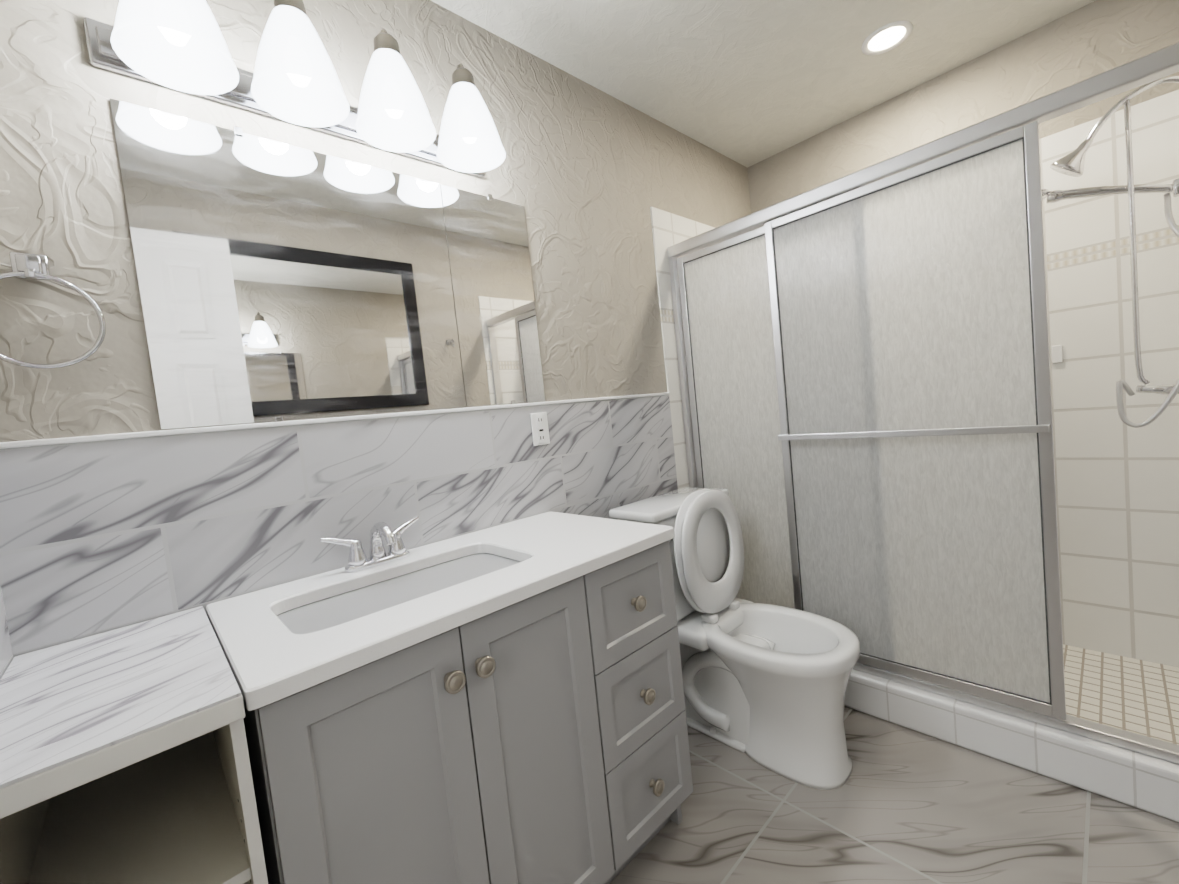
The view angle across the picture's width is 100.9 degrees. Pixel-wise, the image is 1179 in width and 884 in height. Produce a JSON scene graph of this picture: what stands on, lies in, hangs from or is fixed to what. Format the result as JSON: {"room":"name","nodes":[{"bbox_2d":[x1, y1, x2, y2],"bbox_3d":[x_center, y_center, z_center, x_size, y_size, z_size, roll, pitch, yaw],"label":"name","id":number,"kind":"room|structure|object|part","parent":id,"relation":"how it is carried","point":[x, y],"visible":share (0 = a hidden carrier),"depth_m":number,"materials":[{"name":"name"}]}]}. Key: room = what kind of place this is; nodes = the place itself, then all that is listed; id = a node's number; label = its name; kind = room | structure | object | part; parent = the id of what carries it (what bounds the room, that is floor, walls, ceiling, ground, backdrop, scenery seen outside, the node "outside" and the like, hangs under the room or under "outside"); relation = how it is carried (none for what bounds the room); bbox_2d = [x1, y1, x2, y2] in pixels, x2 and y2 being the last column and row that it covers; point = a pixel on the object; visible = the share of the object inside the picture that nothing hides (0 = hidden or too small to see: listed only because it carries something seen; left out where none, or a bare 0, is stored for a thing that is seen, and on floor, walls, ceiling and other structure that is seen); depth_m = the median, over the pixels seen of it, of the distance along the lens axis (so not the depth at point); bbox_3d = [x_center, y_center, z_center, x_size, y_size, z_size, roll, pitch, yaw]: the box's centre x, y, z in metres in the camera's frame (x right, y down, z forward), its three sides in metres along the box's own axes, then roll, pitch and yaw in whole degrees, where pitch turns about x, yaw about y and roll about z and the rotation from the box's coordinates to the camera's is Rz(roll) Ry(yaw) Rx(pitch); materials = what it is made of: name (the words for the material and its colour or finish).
{"room":"bathroom","nodes":[
{"label":"bathroom","id":0,"kind":"room"},
{"bbox_2d":[0,0,750,441],"bbox_3d":[-0.068,-0.151,1.929,3.188,2.561,0.100,-9,5,-43],"label":"wall","id":1,"kind":"structure","parent":0,"point":[586,176],"depth_m":1.34,"materials":[{"name":"paint"}]},
{"bbox_2d":[0,252,105,368],"bbox_3d":[-1.046,-0.248,0.921,0.181,0.222,0.036,-9,5,-43],"label":"towel ring","id":2,"kind":"object","parent":1,"relation":"attached to","point":[29,266],"visible":0.96,"depth_m":0.92,"materials":[{"name":"silver metal"}]},
{"bbox_2d":[83,0,505,177],"bbox_3d":[-0.615,-0.928,1.211,0.920,0.263,0.248,-9,5,-43],"label":"sconce","id":3,"kind":"object","parent":1,"relation":"attached to","point":[179,45],"visible":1,"depth_m":1.14,"materials":[{"name":"white glass"}]},
{"bbox_2d":[110,98,544,429],"bbox_3d":[-0.579,-0.432,1.389,1.054,0.712,0.009,-9,5,-43],"label":"mirror","id":4,"kind":"object","parent":1,"relation":"attached to","point":[278,282],"visible":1,"depth_m":1.25,"materials":[{"name":"clear glass"}]},
{"bbox_3d":[-0.313,-0.474,1.640,0.317,0.692,0.005,-9,5,-43],"label":"glass","id":5,"kind":"part","parent":4,"relation":"part of","materials":[{"name":"white"}]},
{"bbox_2d":[0,395,677,657],"bbox_3d":[-0.308,0.536,1.607,2.043,1.284,0.008,-9,5,-43],"label":"wall tile","id":6,"kind":"structure","parent":1,"relation":"attached to","point":[97,537],"depth_m":1.18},
{"bbox_2d":[0,392,668,448],"bbox_3d":[-0.374,-0.107,1.567,2.043,0.012,0.012,-9,5,-43],"label":"cap","id":7,"kind":"object","parent":6,"relation":"on","point":[30,443],"visible":1,"depth_m":1.18,"materials":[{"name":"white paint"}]},
{"bbox_2d":[530,412,549,445],"bbox_3d":[-0.175,-0.047,1.740,0.072,0.116,0.009,-9,5,-43],"label":"outlet","id":8,"kind":"object","parent":6,"relation":"attached to","point":[540,429],"visible":1,"depth_m":1.73,"materials":[{"name":"white plastic"}]},
{"bbox_2d":[650,207,714,488],"bbox_3d":[0.732,-0.061,2.595,0.945,2.140,0.008,-9,5,-43],"label":"shower wall tile","id":9,"kind":"structure","parent":1,"relation":"attached to","point":[669,229],"depth_m":2.28,"materials":[{"name":"white tile"}]},
{"bbox_2d":[431,0,1095,167],"bbox_3d":[0.386,-1.495,1.215,3.188,0.100,1.837,-9,5,-43],"label":"ceiling","id":10,"kind":"structure","parent":0,"point":[747,83],"depth_m":1.89,"materials":[{"name":"paint"}]},
{"bbox_2d":[861,20,912,55],"bbox_3d":[1.150,-1.560,1.884,0.170,0.006,0.170,-9,5,-43],"label":"recessed light","id":11,"kind":"object","parent":10,"relation":"in","point":[887,37],"visible":1,"depth_m":1.88,"materials":[{"name":"white paint"}]},
{"bbox_2d":[610,706,1178,883],"bbox_3d":[0.356,1.220,0.677,4.588,0.100,2.437,-9,5,-43],"label":"floor","id":12,"kind":"structure","parent":0,"point":[903,805],"depth_m":1.36,"materials":[{"name":"stone"}]},
{"bbox_2d":[0,606,267,883],"bbox_3d":[-0.730,0.821,0.818,0.276,0.900,0.556,-9,5,-43],"label":"base cabinet","id":13,"kind":"object","parent":12,"relation":"on","point":[124,756],"visible":1,"depth_m":0.75,"materials":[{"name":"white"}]},
{"bbox_2d":[206,511,692,883],"bbox_3d":[-0.267,0.689,1.240,0.992,1.016,0.575,-9,5,-43],"label":"bathroom vanity","id":14,"kind":"object","parent":12,"relation":"on","point":[502,703],"visible":1,"depth_m":1.00,"materials":[{"name":"grey wood"}]},
{"bbox_2d":[319,515,419,572],"bbox_3d":[-0.532,0.262,1.251,0.255,0.116,0.148,-9,5,-43],"label":"faucet","id":15,"kind":"object","parent":14,"relation":"on","point":[397,557],"depth_m":1.26,"materials":[{"name":"silver metal"}]},
{"bbox_3d":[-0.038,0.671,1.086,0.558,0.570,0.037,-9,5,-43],"label":"knob","id":16,"kind":"part","parent":14,"relation":"part of","materials":[{"name":"silver metal"}]},
{"bbox_2d":[609,487,859,789],"bbox_3d":[0.551,0.628,1.765,0.500,0.907,0.764,-9,5,-43],"label":"toilet","id":17,"kind":"object","parent":12,"relation":"on","point":[764,685],"visible":0.96,"depth_m":1.71,"materials":[{"name":"white ceramic"}]},
{"bbox_3d":[0.327,0.243,1.940,0.500,0.035,0.225,-9,5,-43],"label":"lid","id":18,"kind":"part","parent":17,"relation":"part of","materials":[{"name":"white ceramic"}]},
{"bbox_3d":[0.445,0.406,1.841,0.396,0.455,0.055,-9,5,-43],"label":"seat lid","id":19,"kind":"part","parent":17,"relation":"part of","materials":[{"name":"white"}]},
{"bbox_3d":[0.466,0.405,1.818,0.388,0.452,0.039,-9,5,-43],"label":"seat","id":20,"kind":"part","parent":17,"relation":"part of","materials":[{"name":"white"}]},
{"bbox_3d":[0.657,0.858,1.691,0.394,0.437,0.524,-9,5,-43],"label":"bowl","id":21,"kind":"part","parent":17,"relation":"part of","materials":[{"name":"white ceramic"}]},
{"bbox_2d":[844,669,1178,821],"bbox_3d":[1.132,0.948,1.818,0.125,0.146,1.621,-9,5,-43],"label":"shower curb","id":22,"kind":"object","parent":12,"relation":"on","point":[1147,783],"visible":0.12,"depth_m":1.49,"materials":[{"name":"tile"}]},
{"bbox_2d":[667,42,1178,763],"bbox_3d":[1.029,-0.032,1.758,0.114,1.826,1.637,-9,5,-43],"label":"shower door","id":23,"kind":"structure","parent":22,"relation":"on","point":[865,380],"depth_m":1.67,"materials":[{"name":"grey glass"}]},
{"bbox_3d":[0.778,-0.014,2.049,0.005,1.681,0.749,-9,5,-43],"label":"glass","id":24,"kind":"part","parent":23,"relation":"part of","materials":[{"name":"grey glass"}]},
{"bbox_3d":[1.065,-0.023,1.702,0.005,1.681,0.754,-9,5,-43],"label":"glass","id":25,"kind":"part","parent":23,"relation":"part of","materials":[{"name":"grey glass"}]},
{"bbox_3d":[1.052,-0.019,1.690,0.053,1.737,0.806,-9,5,-43],"label":"panel","id":26,"kind":"part","parent":23,"relation":"part of","materials":[{"name":"white glass"}]},
{"bbox_2d":[1063,644,1178,744],"bbox_3d":[1.456,0.942,2.119,0.755,0.055,1.621,-9,5,-43],"label":"mosaic shower floor","id":27,"kind":"structure","parent":12,"relation":"on","point":[1137,696],"depth_m":1.73,"materials":[{"name":"beige tile"}]},
{"bbox_2d":[747,0,1178,213],"bbox_3d":[1.643,-0.352,2.340,0.100,2.561,1.637,-9,5,-43],"label":"wall","id":28,"kind":"structure","parent":0,"point":[1094,38],"depth_m":2.03,"materials":[{"name":"paint"}]},
{"bbox_2d":[1039,90,1178,666],"bbox_3d":[1.626,-0.137,2.316,0.008,2.140,1.621,-9,5,-43],"label":"tiled wall","id":29,"kind":"structure","parent":28,"relation":"attached to","point":[1117,489],"depth_m":1.88,"materials":[{"name":"beige tile"}]},
{"bbox_2d":[1052,345,1062,362],"bbox_3d":[1.898,-0.357,1.974,0.010,0.070,0.030,-9,5,-43],"label":"tile insert","id":30,"kind":"object","parent":29,"relation":"attached to","point":[1057,356],"visible":1,"depth_m":1.97,"materials":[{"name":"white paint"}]},
{"bbox_3d":[-0.882,0.016,0.553,0.100,2.561,0.800,-9,5,-43],"label":"wall","id":31,"kind":"structure","parent":0,"visible":0},
{"bbox_2d":[0,585,13,678],"bbox_3d":[-0.843,0.646,0.697,0.008,1.284,0.592,-9,5,-43],"label":"wall tile","id":32,"kind":"structure","parent":31,"relation":"attached to","point":[6,656],"depth_m":0.87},
{"bbox_3d":[1.113,-0.197,0.657,3.188,2.561,0.100,-9,5,-43],"label":"wall","id":33,"kind":"structure","parent":0,"visible":0},
{"bbox_3d":[1.860,-0.108,1.421,0.888,2.140,0.008,-9,5,-43],"label":"shower wall tile","id":34,"kind":"structure","parent":33,"relation":"attached to","visible":0},
{"bbox_2d":[1042,76,1178,427],"bbox_3d":[1.573,-0.532,1.496,0.154,0.978,0.470,-9,5,-43],"label":"shower head","id":35,"kind":"object","parent":34,"relation":"attached to","point":[1072,163],"visible":0.85,"depth_m":1.43,"materials":[{"name":"silver metal"}]}
]}

